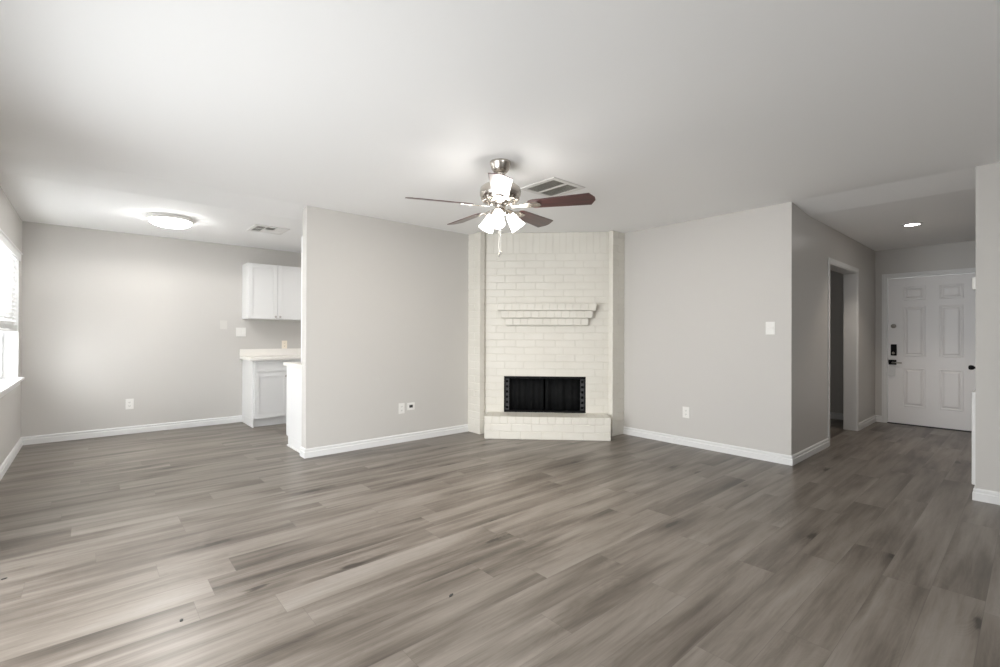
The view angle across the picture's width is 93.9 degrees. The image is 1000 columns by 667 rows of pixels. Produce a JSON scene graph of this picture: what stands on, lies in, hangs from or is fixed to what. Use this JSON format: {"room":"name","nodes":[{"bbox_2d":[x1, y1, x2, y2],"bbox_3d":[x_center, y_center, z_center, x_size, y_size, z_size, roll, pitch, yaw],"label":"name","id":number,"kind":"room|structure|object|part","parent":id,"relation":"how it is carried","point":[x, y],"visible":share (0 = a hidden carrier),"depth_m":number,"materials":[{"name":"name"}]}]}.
{"room":"living room","nodes":[
{"label":"living room","id":0,"kind":"room"},
{"bbox_2d":[0,186,21,465],"bbox_3d":[-1.756,-0.036,0.970,0.200,2.500,10.970,0,0,-41],"label":"wall","id":1,"kind":"structure","parent":0,"point":[10,221],"depth_m":4.48,"materials":[{"name":"grey paint"}]},
{"bbox_2d":[0,437,22,480],"bbox_3d":[-1.639,1.169,0.992,0.016,0.091,10.850,0,0,-41],"label":"baseboard","id":2,"kind":"structure","parent":1,"relation":"attached to","point":[7,462],"depth_m":4.34,"materials":[{"name":"white paint"}]},
{"bbox_2d":[0,260,24,397],"bbox_3d":[-4.445,-0.140,4.121,0.207,1.350,1.955,0,0,-41],"label":"window","id":3,"kind":"structure","parent":1,"relation":"in","point":[9,379],"depth_m":4.80,"materials":[{"name":"white paint"}]},
{"bbox_2d":[0,228,22,330],"bbox_3d":[-4.420,-0.432,4.153,0.090,0.818,1.952,0,0,-41],"label":"window blind","id":4,"kind":"object","parent":3,"relation":"attached to","point":[9,253],"visible":1,"depth_m":4.38,"materials":[{"name":"white plastic"}]},
{"bbox_3d":[-4.405,-0.400,4.153,0.002,0.730,0.002,0,0,-41],"label":"ladder cord","id":5,"kind":"part","parent":4,"relation":"part of","materials":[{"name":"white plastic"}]},
{"bbox_3d":[-4.426,-0.033,4.135,0.052,0.020,1.822,0,0,-41],"label":"rail","id":6,"kind":"part","parent":4,"relation":"part of","materials":[{"name":"white plastic"}]},
{"bbox_3d":[-4.905,-0.400,4.727,0.002,0.730,0.002,0,0,-41],"label":"ladder cord","id":7,"kind":"part","parent":4,"relation":"part of","materials":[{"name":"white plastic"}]},
{"bbox_3d":[-4.429,0.495,4.136,0.157,0.079,1.955,0,0,-41],"label":"sill","id":8,"kind":"part","parent":3,"relation":"part of","materials":[{"name":"white paint"}]},
{"bbox_2d":[21,221,300,436],"bbox_3d":[-3.151,-0.021,6.950,5.952,2.500,0.120,0,0,-41],"label":"wall","id":9,"kind":"structure","parent":0,"point":[109,318],"depth_m":5.71,"materials":[{"name":"grey paint"}]},
{"bbox_2d":[125,399,133,408],"bbox_3d":[-4.508,0.858,5.683,0.078,0.125,0.008,0,0,-41],"label":"wall outlet","id":10,"kind":"object","parent":9,"relation":"attached to","point":[129,403],"visible":1,"depth_m":5.68,"materials":[{"name":"white plastic"}]},
{"bbox_2d":[22,415,241,444],"bbox_3d":[-4.383,1.175,5.786,2.177,0.091,0.016,0,0,-41],"label":"baseboard","id":11,"kind":"structure","parent":9,"relation":"attached to","point":[37,439],"depth_m":5.65,"materials":[{"name":"white paint"}]},
{"bbox_2d":[220,320,226,328],"bbox_3d":[-3.752,-0.118,6.341,0.085,0.118,0.008,0,0,-41],"label":"blank plate","id":12,"kind":"object","parent":9,"relation":"attached to","point":[223,323],"visible":1,"depth_m":6.34,"materials":[{"name":"grey plastic"}]},
{"bbox_2d":[236,328,245,335],"bbox_3d":[-3.594,-0.020,6.478,0.122,0.122,0.009,0,0,-41],"label":"light switch","id":13,"kind":"object","parent":9,"relation":"attached to","point":[239,331],"visible":1,"depth_m":6.48,"materials":[{"name":"white plastic"}]},
{"bbox_2d":[240,348,300,355],"bbox_3d":[-2.546,0.273,7.382,2.800,0.097,0.021,0,0,-41],"label":"backsplash","id":14,"kind":"structure","parent":9,"relation":"attached to","point":[288,351],"depth_m":6.70,"materials":[{"name":"white laminate"}]},
{"bbox_2d":[242,263,300,319],"bbox_3d":[-3.187,-0.574,6.603,0.748,0.753,0.354,0,0,-41],"label":"upper cabinet","id":15,"kind":"object","parent":9,"relation":"attached to","point":[269,292],"visible":0.94,"depth_m":6.46,"materials":[{"name":"white paint"}]},
{"bbox_3d":[-3.237,-0.575,6.377,0.370,0.747,0.019,0,0,-41],"label":"cabinet door","id":16,"kind":"part","parent":15,"relation":"part of","materials":[{"name":"white paint"}]},
{"bbox_3d":[-2.955,-0.573,6.622,0.370,0.747,0.019,0,0,-41],"label":"cabinet door","id":17,"kind":"part","parent":15,"relation":"part of","materials":[{"name":"white paint"}]},
{"bbox_2d":[282,341,286,348],"bbox_3d":[-3.163,0.163,6.854,0.074,0.116,0.008,0,0,-41],"label":"wall outlet","id":18,"kind":"object","parent":9,"relation":"attached to","point":[284,343],"visible":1,"depth_m":6.85,"materials":[{"name":"beige plastic"}]},
{"bbox_2d":[302,206,468,448],"bbox_3d":[-0.627,-0.016,5.795,3.503,2.500,0.120,0,0,-41],"label":"wall partition","id":19,"kind":"structure","parent":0,"point":[385,302],"depth_m":5.12,"materials":[{"name":"grey paint"}]},
{"bbox_2d":[301,236,302,362],"bbox_3d":[-1.993,-0.344,4.726,0.020,1.280,0.062,0,0,-41],"label":"trim board","id":20,"kind":"object","parent":19,"relation":"attached to","point":[302,236],"visible":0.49,"depth_m":4.73,"materials":[{"name":"white paint"}]},
{"bbox_2d":[300,424,467,458],"bbox_3d":[-1.203,1.185,5.286,2.009,0.091,0.140,0,0,-41],"label":"baseboard","id":21,"kind":"structure","parent":19,"relation":"attached to","point":[368,443],"depth_m":5.10,"materials":[{"name":"white paint"}]},
{"bbox_2d":[399,403,404,413],"bbox_3d":[-1.113,0.848,5.287,0.074,0.118,0.008,0,0,-41],"label":"wall outlet","id":22,"kind":"object","parent":19,"relation":"attached to","point":[401,405],"visible":1,"depth_m":5.28,"materials":[{"name":"white plastic"}]},
{"bbox_2d":[407,402,414,409],"bbox_3d":[-1.022,0.835,5.365,0.098,0.085,0.010,0,0,-41],"label":"cable jack plate","id":23,"kind":"object","parent":19,"relation":"attached to","point":[410,406],"visible":1,"depth_m":5.36,"materials":[{"name":"white plastic"}]},
{"bbox_2d":[0,418,999,666],"bbox_3d":[1.829,1.287,3.980,10.400,0.100,11.400,0,0,-41],"label":"floor","id":24,"kind":"structure","parent":0,"point":[874,548],"depth_m":2.58,"materials":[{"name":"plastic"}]},
{"bbox_2d":[242,360,288,427],"bbox_3d":[-3.216,0.792,6.408,0.445,0.870,0.609,0,0,-41],"label":"base cabinet","id":25,"kind":"object","parent":24,"relation":"on","point":[264,383],"visible":0.87,"depth_m":6.21,"materials":[{"name":"white paint"}]},
{"bbox_2d":[240,348,300,360],"bbox_3d":[-2.357,0.293,7.164,2.800,0.137,0.599,0,0,-41],"label":"countertop","id":26,"kind":"structure","parent":25,"relation":"on","point":[288,353],"depth_m":6.57,"materials":[{"name":"white laminate"}]},
{"bbox_3d":[-3.037,0.815,6.213,0.419,0.600,0.019,0,0,-41],"label":"cabinet door","id":27,"kind":"part","parent":25,"relation":"part of","materials":[{"name":"white paint"}]},
{"bbox_3d":[-3.036,0.433,6.214,0.419,0.137,0.019,0,0,-41],"label":"drawer","id":28,"kind":"part","parent":25,"relation":"part of","materials":[{"name":"white paint"}]},
{"bbox_2d":[286,366,301,452],"bbox_3d":[-1.493,0.795,5.524,1.812,0.870,0.604,0,0,-41],"label":"base cabinet","id":29,"kind":"object","parent":24,"relation":"on","point":[294,375],"visible":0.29,"depth_m":4.95,"materials":[{"name":"white paint"}]},
{"bbox_3d":[-2.134,0.740,5.355,0.592,0.750,0.018,0,0,-41],"label":"cabinet door","id":30,"kind":"part","parent":29,"relation":"part of","materials":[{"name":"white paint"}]},
{"bbox_2d":[283,362,301,367],"bbox_3d":[-1.502,0.340,5.532,1.830,0.038,0.628,0,0,-41],"label":"countertop","id":31,"kind":"structure","parent":29,"relation":"on","point":[291,364],"depth_m":4.94,"materials":[{"name":"white laminate"}]},
{"bbox_2d":[468,231,624,440],"bbox_3d":[0.566,-0.004,5.814,1.949,2.485,0.762,0,0,4],"label":"fireplace","id":32,"kind":"object","parent":24,"relation":"on","point":[546,314],"visible":1,"depth_m":5.75,"materials":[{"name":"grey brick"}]},
{"bbox_2d":[509,378,543,409],"bbox_3d":[0.329,0.759,5.860,0.430,0.399,0.047,0,0,4],"label":"curtain","id":33,"kind":"object","parent":32,"relation":"hanging from","point":[524,393],"depth_m":5.86,"materials":[{"name":"black metal"}]},
{"bbox_3d":[0.552,0.751,5.791,1.005,0.441,0.044,0,0,4],"label":"firebox frame","id":34,"kind":"part","parent":32,"relation":"part of","materials":[{"name":"black metal"}]},
{"bbox_2d":[545,379,579,410],"bbox_3d":[0.783,0.761,5.835,0.431,0.399,0.053,0,0,4],"label":"curtain","id":35,"kind":"object","parent":32,"relation":"hanging from","point":[560,394],"depth_m":5.83,"materials":[{"name":"black metal"}]},
{"bbox_2d":[0,0,999,252],"bbox_3d":[1.975,-1.357,4.108,10.037,0.310,11.400,0,0,-41],"label":"ceiling","id":36,"kind":"structure","parent":0,"point":[873,118],"depth_m":2.65,"materials":[{"name":"white paint"}]},
{"bbox_2d":[146,213,193,228],"bbox_3d":[-3.462,-1.169,4.909,0.412,0.100,0.412,0,0,-41],"label":"dome light","id":37,"kind":"object","parent":36,"relation":"attached to","point":[167,220],"visible":1,"depth_m":4.79,"materials":[{"name":"white glass"}]},
{"bbox_2d":[247,224,289,234],"bbox_3d":[-2.697,-1.210,5.442,0.370,0.010,0.370,0,0,-41],"label":"ceiling vent","id":38,"kind":"object","parent":36,"relation":"in","point":[257,228],"visible":1,"depth_m":5.42,"materials":[{"name":"white metal"}]},
{"bbox_2d":[405,158,595,256],"bbox_3d":[-0.014,-0.909,3.474,1.315,0.699,1.286,0,0,-41],"label":"ceiling fan","id":39,"kind":"object","parent":36,"relation":"hanging from","point":[500,192],"visible":1,"depth_m":3.35,"materials":[{"name":"silver metal"}]},
{"bbox_3d":[-0.427,-0.935,3.290,0.473,0.006,0.154,0,14,-18],"label":"blade","id":40,"kind":"part","parent":39,"relation":"part of","materials":[{"name":"brown wood"}]},
{"bbox_3d":[-0.264,-0.932,3.795,0.154,0.006,0.473,-17,10,-35],"label":"blade","id":41,"kind":"part","parent":39,"relation":"part of","materials":[{"name":"brown wood"}]},
{"bbox_3d":[-0.093,-0.821,3.505,0.115,0.141,0.136,0,0,-41],"label":"lamp shade","id":42,"kind":"part","parent":39,"relation":"part of","materials":[{"name":"white glass"}]},
{"bbox_3d":[-0.017,-0.820,3.311,0.128,0.141,0.122,0,0,-41],"label":"lamp shade","id":43,"kind":"part","parent":39,"relation":"part of","materials":[{"name":"white glass"}]},
{"bbox_3d":[-0.015,-0.831,3.326,0.064,0.084,0.060,0,0,-41],"label":"bulb","id":44,"kind":"part","parent":39,"relation":"part of","materials":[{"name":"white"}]},
{"bbox_3d":[0.002,-0.934,2.979,0.154,0.006,0.473,14,0,0],"label":"blade","id":45,"kind":"part","parent":39,"relation":"part of","materials":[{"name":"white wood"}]},
{"bbox_3d":[0.122,-0.821,3.466,0.136,0.142,0.113,0,0,-41],"label":"lamp shade","id":46,"kind":"part","parent":39,"relation":"part of","materials":[{"name":"white glass"}]},
{"bbox_3d":[0.267,-0.930,3.796,0.154,0.006,0.473,-17,-10,35],"label":"blade","id":47,"kind":"part","parent":39,"relation":"part of","materials":[{"name":"brown wood"}]},
{"bbox_3d":[0.431,-0.932,3.291,0.473,0.006,0.154,0,-14,18],"label":"blade","id":48,"kind":"part","parent":39,"relation":"part of","materials":[{"name":"brown wood"}]},
{"bbox_2d":[520,177,584,196],"bbox_3d":[0.451,-1.251,4.021,0.400,0.009,0.400,0,0,-41],"label":"ceiling vent","id":49,"kind":"object","parent":36,"relation":"in","point":[551,187],"visible":0.9,"depth_m":4.01,"materials":[{"name":"white metal"}]},
{"bbox_2d":[901,222,922,226],"bbox_3d":[4.490,-1.185,5.085,0.180,0.010,0.180,0,0,-41],"label":"recessed light","id":50,"kind":"object","parent":36,"relation":"in","point":[914,223],"visible":1,"depth_m":5.07,"materials":[{"name":"white glass"}]},
{"bbox_2d":[624,202,791,454],"bbox_3d":[1.741,-0.008,5.652,0.120,2.500,3.207,0,0,-41],"label":"wall","id":51,"kind":"structure","parent":0,"point":[700,295],"depth_m":4.97,"materials":[{"name":"grey paint"}]},
{"bbox_2d":[683,407,688,417],"bbox_3d":[2.062,0.875,5.179,0.008,0.122,0.078,0,0,-41],"label":"wall outlet","id":52,"kind":"object","parent":51,"relation":"attached to","point":[685,409],"visible":1,"depth_m":5.17,"materials":[{"name":"white plastic"}]},
{"bbox_2d":[623,426,792,465],"bbox_3d":[2.138,1.196,5.084,0.016,0.091,1.861,0,0,-41],"label":"baseboard","id":53,"kind":"structure","parent":51,"relation":"attached to","point":[702,444],"depth_m":4.93,"materials":[{"name":"white paint"}]},
{"bbox_2d":[766,322,774,334],"bbox_3d":[2.623,-0.052,4.536,0.017,0.124,0.082,0,0,-41],"label":"light switch","id":54,"kind":"object","parent":51,"relation":"attached to","point":[770,326],"visible":1,"depth_m":4.53,"materials":[{"name":"white plastic"}]},
{"bbox_2d":[791,202,874,455],"bbox_3d":[4.018,0.000,5.599,3.479,2.500,0.135,0,0,-41],"label":"wall","id":55,"kind":"structure","parent":0,"point":[813,241],"depth_m":4.93,"materials":[{"name":"grey paint"}]},
{"bbox_2d":[792,415,875,464],"bbox_3d":[4.056,1.204,5.532,3.498,0.091,0.016,0,0,-41],"label":"baseboard","id":56,"kind":"structure","parent":55,"relation":"attached to","point":[806,453],"depth_m":4.86,"materials":[{"name":"white paint"}]},
{"bbox_2d":[828,257,858,445],"bbox_3d":[4.085,0.205,5.654,1.330,2.090,0.151,0,0,-41],"label":"door frame","id":57,"kind":"structure","parent":55,"relation":"attached to","point":[851,274],"depth_m":6.03,"materials":[{"name":"white paint"}]},
{"bbox_2d":[830,270,843,412],"bbox_3d":[3.112,0.000,6.670,3.285,2.500,2.670,0,0,-41],"label":"wall","id":58,"kind":"structure","parent":0,"point":[836,279],"depth_m":6.87,"materials":[{"name":"grey paint"}]},
{"bbox_2d":[830,412,842,419],"bbox_3d":[4.289,1.212,7.615,0.016,0.091,2.550,0,0,-41],"label":"baseboard","id":59,"kind":"structure","parent":58,"relation":"attached to","point":[833,415],"depth_m":6.86,"materials":[{"name":"white paint"}]},
{"bbox_2d":[875,240,975,415],"bbox_3d":[5.815,0.009,6.291,0.140,2.500,1.453,0,0,-41],"label":"wall","id":60,"kind":"structure","parent":0,"point":[958,255],"depth_m":6.43,"materials":[{"name":"grey paint"}]},
{"bbox_2d":[876,415,881,421],"bbox_3d":[5.389,1.213,6.652,0.016,0.091,0.078,0,0,-41],"label":"baseboard","id":61,"kind":"structure","parent":60,"relation":"attached to","point":[878,417],"depth_m":6.64,"materials":[{"name":"white paint"}]},
{"bbox_2d":[882,268,975,422],"bbox_3d":[5.759,0.211,6.233,0.018,2.094,1.040,0,0,-41],"label":"door frame","id":62,"kind":"structure","parent":60,"relation":"attached to","point":[885,277],"depth_m":6.58,"materials":[{"name":"white paint"}]},
{"bbox_2d":[887,273,975,431],"bbox_3d":[5.781,0.244,6.252,0.161,2.028,0.916,0,0,-41],"label":"door","id":63,"kind":"structure","parent":60,"relation":"in","point":[931,319],"depth_m":6.25,"materials":[{"name":"white paint"}]},
{"bbox_3d":[5.502,0.402,6.547,0.016,0.068,0.086,0,0,-41],"label":"lever handle","id":64,"kind":"part","parent":63,"relation":"part of","materials":[{"name":"black metal"}]},
{"bbox_3d":[5.659,-0.552,6.380,0.010,0.190,0.230,0,0,-41],"label":"panel","id":65,"kind":"part","parent":63,"relation":"part of","materials":[{"name":"white paint"}]},
{"bbox_3d":[5.657,-0.029,6.378,0.010,0.685,0.230,0,0,-41],"label":"panel","id":66,"kind":"part","parent":63,"relation":"part of","materials":[{"name":"white paint"}]},
{"bbox_3d":[5.654,0.741,6.375,0.010,0.535,0.230,0,0,-41],"label":"panel","id":67,"kind":"part","parent":63,"relation":"part of","materials":[{"name":"white paint"}]},
{"bbox_3d":[5.899,-0.552,6.104,0.010,0.190,0.230,0,0,-41],"label":"panel","id":68,"kind":"part","parent":63,"relation":"part of","materials":[{"name":"white paint"}]},
{"bbox_3d":[5.898,-0.029,6.102,0.010,0.685,0.230,0,0,-41],"label":"panel","id":69,"kind":"part","parent":63,"relation":"part of","materials":[{"name":"white paint"}]},
{"bbox_3d":[5.895,0.741,6.099,0.010,0.535,0.230,0,0,-41],"label":"panel","id":70,"kind":"part","parent":63,"relation":"part of","materials":[{"name":"white paint"}]},
{"bbox_2d":[975,162,999,491],"bbox_3d":[6.127,-0.001,3.176,3.482,2.500,3.940,0,0,-41],"label":"wall","id":71,"kind":"structure","parent":0,"point":[987,300],"depth_m":3.44,"materials":[{"name":"grey paint"}]},
{"bbox_2d":[972,390,974,484],"bbox_3d":[3.745,0.792,3.672,0.440,0.700,0.024,0,0,-41],"label":"air vent","id":72,"kind":"object","parent":71,"relation":"in","point":[973,391],"visible":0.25,"depth_m":3.53,"materials":[{"name":"white paint"}]},
{"bbox_2d":[972,277,975,289],"bbox_3d":[3.681,-0.385,3.618,0.112,0.100,0.027,0,0,-41],"label":"door chime","id":73,"kind":"object","parent":71,"relation":"attached to","point":[973,278],"visible":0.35,"depth_m":3.59,"materials":[{"name":"white plastic"}]},
{"bbox_2d":[972,486,999,504],"bbox_3d":[5.128,1.197,2.287,0.851,0.091,3.913,0,0,-41],"label":"baseboard","id":74,"kind":"structure","parent":71,"relation":"attached to","point":[988,496],"depth_m":3.43,"materials":[{"name":"white paint"}]}
]}

